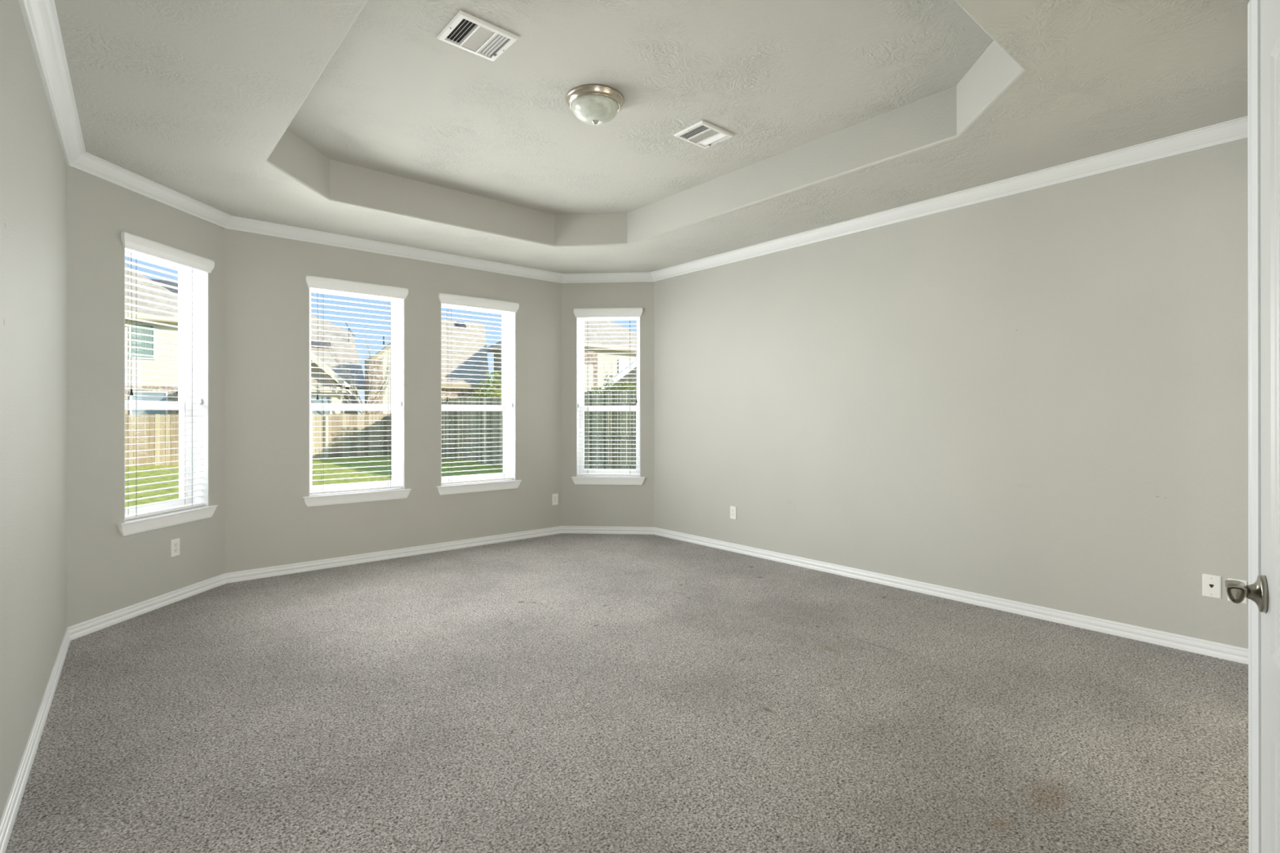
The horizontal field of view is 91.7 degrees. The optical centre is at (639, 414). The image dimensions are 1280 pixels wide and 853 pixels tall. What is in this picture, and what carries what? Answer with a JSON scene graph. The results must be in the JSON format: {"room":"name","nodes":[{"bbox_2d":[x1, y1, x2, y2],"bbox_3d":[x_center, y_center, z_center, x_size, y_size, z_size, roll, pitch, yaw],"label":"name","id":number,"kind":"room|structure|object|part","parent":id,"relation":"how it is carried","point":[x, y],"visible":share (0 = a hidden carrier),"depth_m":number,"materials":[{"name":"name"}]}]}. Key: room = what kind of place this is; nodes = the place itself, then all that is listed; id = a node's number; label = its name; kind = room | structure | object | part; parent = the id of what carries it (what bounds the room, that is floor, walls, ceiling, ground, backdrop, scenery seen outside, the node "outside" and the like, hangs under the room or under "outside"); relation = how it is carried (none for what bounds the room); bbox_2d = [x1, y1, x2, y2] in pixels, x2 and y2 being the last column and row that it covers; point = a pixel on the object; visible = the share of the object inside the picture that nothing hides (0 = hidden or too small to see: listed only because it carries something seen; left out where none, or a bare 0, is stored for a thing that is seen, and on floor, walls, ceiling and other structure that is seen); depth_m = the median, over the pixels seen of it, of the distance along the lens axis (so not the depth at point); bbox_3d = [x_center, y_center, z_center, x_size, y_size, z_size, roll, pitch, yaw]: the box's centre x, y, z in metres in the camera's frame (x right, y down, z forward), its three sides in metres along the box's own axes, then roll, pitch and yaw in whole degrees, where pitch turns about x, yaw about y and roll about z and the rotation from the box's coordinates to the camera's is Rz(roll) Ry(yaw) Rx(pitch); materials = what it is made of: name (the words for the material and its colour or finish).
{"room":"empty bedroom","nodes":[
{"label":"empty bedroom","id":0,"kind":"room"},
{"bbox_2d":[0,0,66,820],"bbox_3d":[-1.730,-0.310,1.480,0.200,3.150,5.099,0,0,-39],"label":"wall","id":1,"kind":"structure","parent":0,"point":[33,166],"depth_m":2.29,"materials":[{"name":"paint"}]},
{"bbox_2d":[0,627,71,852],"bbox_3d":[-1.685,1.228,1.597,0.016,0.074,4.813,0,0,-39],"label":"baseboard","id":2,"kind":"structure","parent":1,"relation":"attached to","point":[8,818],"depth_m":2.23,"materials":[{"name":"white paint"}]},
{"bbox_2d":[17,0,85,164],"bbox_3d":[-1.662,-1.436,1.619,0.081,0.084,4.813,0,0,-39],"label":"crown molding","id":3,"kind":"structure","parent":1,"relation":"attached to","point":[41,20],"depth_m":2.58,"materials":[{"name":"white paint"}]},
{"bbox_2d":[66,164,224,627],"bbox_3d":[-3.256,-0.308,4.069,0.200,3.150,1.349,0,0,4],"label":"wall","id":4,"kind":"structure","parent":0,"point":[108,571],"depth_m":3.73,"materials":[{"name":"paint"}]},
{"bbox_2d":[67,573,226,639],"bbox_3d":[-3.148,1.230,4.059,0.016,0.074,1.187,0,0,4],"label":"baseboard","id":5,"kind":"structure","parent":4,"relation":"attached to","point":[90,626],"depth_m":3.93,"materials":[{"name":"white paint"}]},
{"bbox_2d":[67,151,231,228],"bbox_3d":[-3.117,-1.434,4.057,0.081,0.084,1.187,0,0,4],"label":"crown molding","id":6,"kind":"structure","parent":4,"relation":"attached to","point":[89,163],"depth_m":3.94,"materials":[{"name":"white paint"}]},
{"bbox_2d":[117,248,217,536],"bbox_3d":[-3.232,-0.171,4.167,0.225,1.844,0.776,0,0,4],"label":"window","id":7,"kind":"structure","parent":4,"relation":"in","point":[150,522],"depth_m":4.47,"materials":[{"name":"white paint"}]},
{"bbox_3d":[-3.327,-0.543,4.174,0.024,1.031,0.610,0,0,4],"label":"sash","id":8,"kind":"part","parent":7,"relation":"part of","materials":[{"name":"white plastic"}]},
{"bbox_3d":[-3.299,0.276,4.172,0.026,0.731,0.618,0,0,4],"label":"sash","id":9,"kind":"part","parent":7,"relation":"part of","materials":[{"name":"glass"}]},
{"bbox_3d":[-3.312,-0.207,4.173,0.066,1.759,0.666,0,0,4],"label":"frame","id":10,"kind":"part","parent":7,"relation":"part of","materials":[{"name":"white plastic"}]},
{"bbox_2d":[120,231,214,519],"bbox_3d":[-3.181,-0.231,4.163,0.112,1.780,0.727,0,0,4],"label":"window blind","id":11,"kind":"object","parent":7,"relation":"attached to","point":[131,242],"visible":0.77,"depth_m":4.16,"materials":[{"name":"white paint"}]},
{"bbox_3d":[-3.190,-0.600,3.895,0.005,0.885,0.003,0,0,-22],"label":"lift cord","id":12,"kind":"part","parent":11,"relation":"part of","materials":[{"name":"white fabric"}]},
{"bbox_3d":[-3.206,0.650,4.165,0.052,0.018,0.654,0,0,4],"label":"rail","id":13,"kind":"part","parent":11,"relation":"part of","materials":[{"name":"white plastic"}]},
{"bbox_3d":[-3.190,-0.195,4.389,0.057,1.685,0.002,0,0,4],"label":"ladder cord","id":14,"kind":"part","parent":11,"relation":"part of","materials":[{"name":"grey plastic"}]},
{"bbox_3d":[-3.201,0.709,4.165,0.164,0.085,0.776,0,0,4],"label":"sill","id":15,"kind":"part","parent":7,"relation":"part of","materials":[{"name":"white paint"}]},
{"bbox_2d":[170,537,179,557],"bbox_3d":[-3.141,0.905,4.200,0.008,0.117,0.072,0,0,5],"label":"wall outlet","id":16,"kind":"object","parent":4,"relation":"attached to","point":[175,544],"visible":1,"depth_m":4.19,"materials":[{"name":"white plastic"}]},
{"bbox_2d":[224,228,561,573],"bbox_3d":[-2.039,-0.308,5.708,3.170,3.150,0.200,0,0,-41],"label":"wall","id":17,"kind":"structure","parent":0,"point":[268,522],"depth_m":5.19,"materials":[{"name":"paint"}]},
{"bbox_2d":[302,287,411,506],"bbox_3d":[-2.442,-0.171,5.339,0.869,1.844,0.225,0,0,-41],"label":"window","id":18,"kind":"structure","parent":17,"relation":"in","point":[397,406],"depth_m":5.47,"materials":[{"name":"white paint"}]},
{"bbox_3d":[-2.504,-0.543,5.411,0.703,1.031,0.024,0,0,-41],"label":"sash","id":19,"kind":"part","parent":18,"relation":"part of","materials":[{"name":"clear glass"}]},
{"bbox_3d":[-2.486,0.276,5.390,0.711,0.731,0.026,0,0,-41],"label":"sash","id":20,"kind":"part","parent":18,"relation":"part of","materials":[{"name":"glass"}]},
{"bbox_2d":[305,275,408,494],"bbox_3d":[-2.408,-0.231,5.300,0.820,1.780,0.112,0,0,-41],"label":"window blind","id":21,"kind":"object","parent":18,"relation":"attached to","point":[313,282],"visible":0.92,"depth_m":5.28,"materials":[{"name":"white paint"}]},
{"bbox_3d":[-2.640,-0.600,5.086,0.005,0.885,0.003,0,0,23],"label":"lift cord","id":22,"kind":"part","parent":21,"relation":"part of","materials":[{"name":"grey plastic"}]},
{"bbox_3d":[-2.425,0.650,5.319,0.747,0.018,0.052,0,0,-41],"label":"rail","id":23,"kind":"part","parent":21,"relation":"part of","materials":[{"name":"white plastic"}]},
{"bbox_3d":[-2.220,-0.196,5.496,0.002,1.685,0.057,0,0,-41],"label":"ladder cord","id":24,"kind":"part","parent":21,"relation":"part of","materials":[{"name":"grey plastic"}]},
{"bbox_3d":[-2.421,0.709,5.316,0.869,0.085,0.164,0,0,-41],"label":"sill","id":25,"kind":"part","parent":18,"relation":"part of","materials":[{"name":"white paint"}]},
{"bbox_2d":[225,525,561,583],"bbox_3d":[-1.967,1.230,5.625,3.005,0.074,0.016,0,0,-41],"label":"baseboard","id":26,"kind":"structure","parent":17,"relation":"attached to","point":[231,577],"depth_m":5.37,"materials":[{"name":"white paint"}]},
{"bbox_2d":[225,215,563,283],"bbox_3d":[-1.948,-1.434,5.602,3.005,0.084,0.081,0,0,-41],"label":"crown molding","id":27,"kind":"structure","parent":17,"relation":"attached to","point":[235,223],"depth_m":5.35,"materials":[{"name":"white paint"}]},
{"bbox_2d":[435,303,521,495],"bbox_3d":[-1.601,-0.171,6.063,0.878,1.844,0.225,0,0,-41],"label":"window","id":28,"kind":"structure","parent":17,"relation":"in","point":[468,487],"depth_m":6.26,"materials":[{"name":"white paint"}]},
{"bbox_3d":[-1.663,-0.544,6.135,0.712,1.031,0.024,0,0,-41],"label":"sash","id":29,"kind":"part","parent":28,"relation":"part of","materials":[{"name":"white plastic"}]},
{"bbox_3d":[-1.645,0.275,6.114,0.720,0.731,0.026,0,0,-41],"label":"sash","id":30,"kind":"part","parent":28,"relation":"part of","materials":[{"name":"white plastic"}]},
{"bbox_3d":[-1.653,-0.208,6.123,0.768,1.759,0.066,0,0,-41],"label":"frame","id":31,"kind":"part","parent":28,"relation":"part of","materials":[{"name":"white plastic"}]},
{"bbox_2d":[438,292,519,484],"bbox_3d":[-1.567,-0.232,6.024,0.829,1.780,0.112,0,0,-41],"label":"window blind","id":32,"kind":"object","parent":28,"relation":"attached to","point":[444,298],"visible":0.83,"depth_m":6.03,"materials":[{"name":"white paint"}]},
{"bbox_3d":[-1.583,0.650,6.043,0.756,0.018,0.052,0,0,-41],"label":"rail","id":33,"kind":"part","parent":32,"relation":"part of","materials":[{"name":"white plastic"}]},
{"bbox_3d":[-1.376,-0.196,6.223,0.002,1.685,0.057,0,0,-41],"label":"ladder cord","id":34,"kind":"part","parent":32,"relation":"part of","materials":[{"name":"white fabric"}]},
{"bbox_3d":[-1.580,0.708,6.039,0.878,0.085,0.164,0,0,-41],"label":"sill","id":35,"kind":"part","parent":28,"relation":"part of","materials":[{"name":"white paint"}]},
{"bbox_2d":[551,493,558,505],"bbox_3d":[-0.895,0.901,6.553,0.072,0.117,0.008,0,0,-41],"label":"wall outlet","id":36,"kind":"object","parent":17,"relation":"attached to","point":[554,496],"visible":1,"depth_m":6.55,"materials":[{"name":"white plastic"}]},
{"bbox_2d":[561,281,653,527],"bbox_3d":[-0.336,-0.309,6.675,1.152,3.150,0.200,0,0,4],"label":"wall","id":37,"kind":"structure","parent":0,"point":[582,505],"depth_m":6.58,"materials":[{"name":"paint"}]},
{"bbox_2d":[561,271,653,283],"bbox_3d":[-0.347,-1.435,6.535,0.986,0.084,0.081,0,0,4],"label":"crown molding","id":38,"kind":"structure","parent":37,"relation":"attached to","point":[642,276],"depth_m":6.53,"materials":[{"name":"white paint"}]},
{"bbox_2d":[561,525,653,534],"bbox_3d":[-0.343,1.229,6.566,0.986,0.074,0.016,0,0,4],"label":"baseboard","id":39,"kind":"structure","parent":37,"relation":"attached to","point":[565,529],"depth_m":6.56,"materials":[{"name":"white paint"}]},
{"bbox_2d":[571,316,644,484],"bbox_3d":[-0.330,-0.172,6.658,0.781,1.844,0.225,0,0,4],"label":"window","id":40,"kind":"structure","parent":37,"relation":"in","point":[578,480],"depth_m":6.69,"materials":[{"name":"white paint"}]},
{"bbox_2d":[573,307,642,475],"bbox_3d":[-0.334,-0.232,6.606,0.732,1.780,0.112,0,0,4],"label":"window blind","id":41,"kind":"object","parent":40,"relation":"attached to","point":[588,313],"visible":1,"depth_m":6.61,"materials":[{"name":"white paint"}]},
{"bbox_3d":[-0.558,-0.196,6.649,0.002,1.685,0.057,0,0,4],"label":"ladder cord","id":42,"kind":"part","parent":41,"relation":"part of","materials":[{"name":"white fabric"}]},
{"bbox_3d":[-0.332,0.649,6.632,0.659,0.018,0.052,0,0,4],"label":"rail","id":43,"kind":"part","parent":41,"relation":"part of","materials":[{"name":"white plastic"}]},
{"bbox_3d":[-0.106,-0.197,6.615,0.002,1.685,0.057,0,0,4],"label":"ladder cord","id":44,"kind":"part","parent":41,"relation":"part of","materials":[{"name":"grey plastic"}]},
{"bbox_3d":[-0.040,-0.602,6.574,0.003,0.885,0.005,0,0,-22],"label":"lift cord","id":45,"kind":"part","parent":41,"relation":"part of","materials":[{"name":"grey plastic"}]},
{"bbox_3d":[-0.332,0.707,6.627,0.781,0.085,0.164,0,0,4],"label":"sill","id":46,"kind":"part","parent":40,"relation":"part of","materials":[{"name":"white paint"}]},
{"bbox_3d":[-0.325,0.274,6.725,0.623,0.731,0.026,0,0,4],"label":"sash","id":47,"kind":"part","parent":40,"relation":"part of","materials":[{"name":"white plastic"}]},
{"bbox_3d":[-0.324,-0.544,6.752,0.615,1.031,0.024,0,0,4],"label":"sash","id":48,"kind":"part","parent":40,"relation":"part of","materials":[{"name":"clear glass"}]},
{"bbox_2d":[5,533,1248,852],"bbox_3d":[-0.246,1.390,3.389,5.107,0.250,6.050,0,0,-41],"label":"floor","id":49,"kind":"structure","parent":0,"point":[562,692],"depth_m":2.57,"materials":[{"name":"carpet"}]},
{"bbox_2d":[54,0,1249,273],"bbox_3d":[-0.246,-1.618,3.393,4.800,0.280,5.750,0,0,-41],"label":"ceiling","id":50,"kind":"structure","parent":0,"point":[348,117],"depth_m":3.29,"materials":[{"name":"grey paint"}]},
{"bbox_2d":[435,9,519,61],"bbox_3d":[-0.755,-1.746,2.891,0.294,0.024,0.252,0,0,-41],"label":"ceiling vent","id":51,"kind":"object","parent":50,"relation":"in","point":[465,31],"visible":1,"depth_m":2.88,"materials":[{"name":"white metal"}]},
{"bbox_2d":[565,84,623,124],"bbox_3d":[-0.251,-1.689,3.468,0.324,0.139,0.324,0,0,-41],"label":"ceiling light","id":52,"kind":"object","parent":50,"relation":"attached to","point":[593,104],"visible":1,"depth_m":3.38,"materials":[{"name":"silver metal"}]},
{"bbox_2d":[672,120,734,148],"bbox_3d":[0.401,-1.746,3.903,0.294,0.024,0.252,0,0,-41],"label":"ceiling vent","id":53,"kind":"object","parent":50,"relation":"in","point":[703,134],"visible":1,"depth_m":3.89,"materials":[{"name":"white metal"}]},
{"bbox_2d":[653,137,1248,648],"bbox_3d":[1.878,-0.312,4.682,0.200,3.150,5.236,0,0,-41],"label":"wall","id":54,"kind":"structure","parent":0,"point":[1038,397],"depth_m":4.02,"materials":[{"name":"paint"}]},
{"bbox_2d":[729,506,736,519],"bbox_3d":[0.856,0.908,5.710,0.008,0.117,0.072,0,0,-41],"label":"wall outlet","id":55,"kind":"object","parent":54,"relation":"attached to","point":[732,508],"visible":1,"depth_m":5.71,"materials":[{"name":"white plastic"}]},
{"bbox_2d":[650,115,1248,281],"bbox_3d":[1.732,-1.437,4.635,0.081,0.084,4.953,0,0,-41],"label":"crown molding","id":56,"kind":"structure","parent":54,"relation":"attached to","point":[1237,129],"depth_m":3.96,"materials":[{"name":"white paint"}]},
{"bbox_2d":[653,527,1248,664],"bbox_3d":[1.759,1.226,4.655,0.016,0.074,4.953,0,0,-41],"label":"baseboard","id":57,"kind":"structure","parent":54,"relation":"attached to","point":[1236,654],"depth_m":3.99,"materials":[{"name":"white paint"}]},
{"bbox_2d":[1202,573,1221,599],"bbox_3d":[2.982,0.899,3.240,0.007,0.117,0.072,0,0,-41],"label":"plate","id":58,"kind":"object","parent":54,"relation":"attached to","point":[1211,584],"visible":1,"depth_m":3.24,"materials":[{"name":"white plastic"}]},
{"bbox_2d":[1227,577,1247,604],"bbox_3d":[3.045,0.903,3.166,0.008,0.117,0.072,0,0,-41],"label":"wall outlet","id":59,"kind":"object","parent":54,"relation":"attached to","point":[1245,601],"visible":0.04,"depth_m":3.15,"materials":[{"name":"white plastic"}]},
{"bbox_3d":[1.660,-0.313,1.173,5.107,3.150,0.200,0,0,-41],"label":"wall","id":60,"kind":"structure","parent":0,"visible":0},
{"bbox_2d":[1224,0,1279,852],"bbox_3d":[0.902,0.234,0.829,0.122,2.034,0.844,0,0,38],"label":"door","id":61,"kind":"structure","parent":60,"relation":"in","point":[1262,592],"depth_m":1.10,"materials":[{"name":"white paint"}]},
{"bbox_3d":[1.068,0.318,1.111,0.033,0.034,0.043,0,0,38],"label":"lever","id":62,"kind":"part","parent":61,"relation":"part of","materials":[{"name":"silver metal"}]},
{"label":"outside","id":63,"kind":"structure","parent":0,"visible":0},
{"bbox_2d":[124,451,502,507],"bbox_3d":[-11.641,1.827,35.570,100.000,0.001,82.000,0,0,-41],"label":"lawn","id":64,"kind":"structure","parent":63,"point":[164,472],"depth_m":19.10,"materials":[{"name":"green plant"}]},
{"bbox_2d":[124,264,178,455],"bbox_3d":[-28.685,-3.181,32.683,9.300,10.040,16.950,0,0,-41],"label":"house","id":65,"kind":"structure","parent":64,"relation":"on","point":[129,335],"depth_m":28.08,"materials":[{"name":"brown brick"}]},
{"bbox_3d":[-22.264,-3.258,27.782,0.780,1.460,0.008,0,0,-41],"label":"pane","id":66,"kind":"part","parent":65,"relation":"part of","materials":[{"name":"blue"}]},
{"bbox_2d":[131,324,153,357],"bbox_3d":[-22.256,-3.258,27.773,0.780,1.460,0.024,0,0,-41],"label":"window","id":67,"kind":"structure","parent":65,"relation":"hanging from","point":[138,344],"depth_m":27.76,"materials":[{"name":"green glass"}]},
{"bbox_3d":[-22.068,-0.258,27.908,1.200,1.400,0.008,0,0,-41],"label":"pane","id":68,"kind":"part","parent":65,"relation":"part of","materials":[{"name":"blue"}]},
{"bbox_2d":[124,413,391,466],"bbox_3d":[-15.948,0.900,23.058,15.150,1.850,0.250,0,0,-41],"label":"wooden fence","id":69,"kind":"object","parent":64,"relation":"on","point":[317,420],"visible":0.35,"depth_m":25.45,"materials":[{"name":"beige wood"}]},
{"bbox_3d":[-12.906,0.954,25.571,0.100,1.740,0.090,0,0,-41],"label":"pale post","id":70,"kind":"part","parent":69,"relation":"part of","materials":[{"name":"beige wood"}]},
{"bbox_2d":[311,315,364,452],"bbox_3d":[-19.680,-2.087,34.890,7.170,7.840,16.550,0,0,-41],"label":"house","id":71,"kind":"structure","parent":64,"relation":"on","point":[331,398],"depth_m":33.95,"materials":[{"name":"beige"}]},
{"bbox_3d":[-14.978,-0.214,28.600,1.250,1.200,0.008,0,0,-41],"label":"pane","id":72,"kind":"part","parent":71,"relation":"part of","materials":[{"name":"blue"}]},
{"bbox_2d":[311,341,330,347],"bbox_3d":[-18.427,-3.968,34.981,1.750,0.320,0.450,0,0,-41],"label":"roof vent","id":73,"kind":"object","parent":71,"relation":"attached to","point":[313,343],"depth_m":35.02,"materials":[{"name":"grey metal"}]},
{"bbox_2d":[312,325,391,417],"bbox_3d":[-13.498,-1.263,29.477,3.657,6.183,2.318,0,0,-26],"label":"bare tree","id":74,"kind":"object","parent":64,"relation":"on","point":[365,412],"visible":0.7,"depth_m":29.37,"materials":[{"name":"brown plant"}]},
{"bbox_2d":[364,319,490,450],"bbox_3d":[-11.931,-1.953,35.920,6.228,7.560,11.126,0,0,-17],"label":"house","id":75,"kind":"structure","parent":64,"relation":"on","point":[459,387],"depth_m":35.30,"materials":[{"name":"brown brick"}]},
{"bbox_2d":[455,321,466,327],"bbox_3d":[-10.879,-5.423,37.784,0.550,0.420,0.450,0,0,-41],"label":"roof vent","id":76,"kind":"object","parent":75,"relation":"attached to","point":[460,325],"depth_m":37.67,"materials":[{"name":"grey metal"}]},
{"bbox_2d":[462,369,502,398],"bbox_3d":[-6.767,-0.040,26.231,4.592,3.766,1.930,0,0,40],"label":"leafy shrub","id":77,"kind":"object","parent":64,"relation":"on","point":[494,386],"visible":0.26,"depth_m":25.32,"materials":[{"name":"green plant"}]},
{"bbox_2d":[441,391,636,470],"bbox_3d":[-0.244,0.580,16.642,0.154,2.460,30.065,0,0,-41],"label":"wooden fence","id":78,"kind":"object","parent":64,"relation":"on","point":[596,423],"visible":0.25,"depth_m":21.97,"materials":[{"name":"grey wood"}]},
{"bbox_2d":[486,319,635,395],"bbox_3d":[-3.772,-2.323,39.378,10.000,8.290,6.500,0,0,-41],"label":"house","id":79,"kind":"structure","parent":64,"relation":"on","point":[597,367],"depth_m":37.57,"materials":[{"name":"beige"}]},
{"bbox_3d":[-3.071,-1.595,35.996,0.850,2.550,0.060,0,0,-41],"label":"pale panel","id":80,"kind":"part","parent":79,"relation":"part of","materials":[{"name":"beige"}]},
{"bbox_2d":[588,364,635,392],"bbox_3d":[-0.594,0.134,18.564,2.606,3.373,1.141,0,0,34],"label":"leafy shrub","id":81,"kind":"object","parent":64,"relation":"on","point":[632,387],"visible":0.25,"depth_m":18.67,"materials":[{"name":"green plant"}]},
{"bbox_2d":[597,361,635,392],"bbox_3d":[1.206,-0.646,30.758,13.900,4.920,6.060,0,0,-41],"label":"house","id":82,"kind":"structure","parent":64,"relation":"on","point":[623,375],"depth_m":25.48,"materials":[{"name":"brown brick"}]}
]}

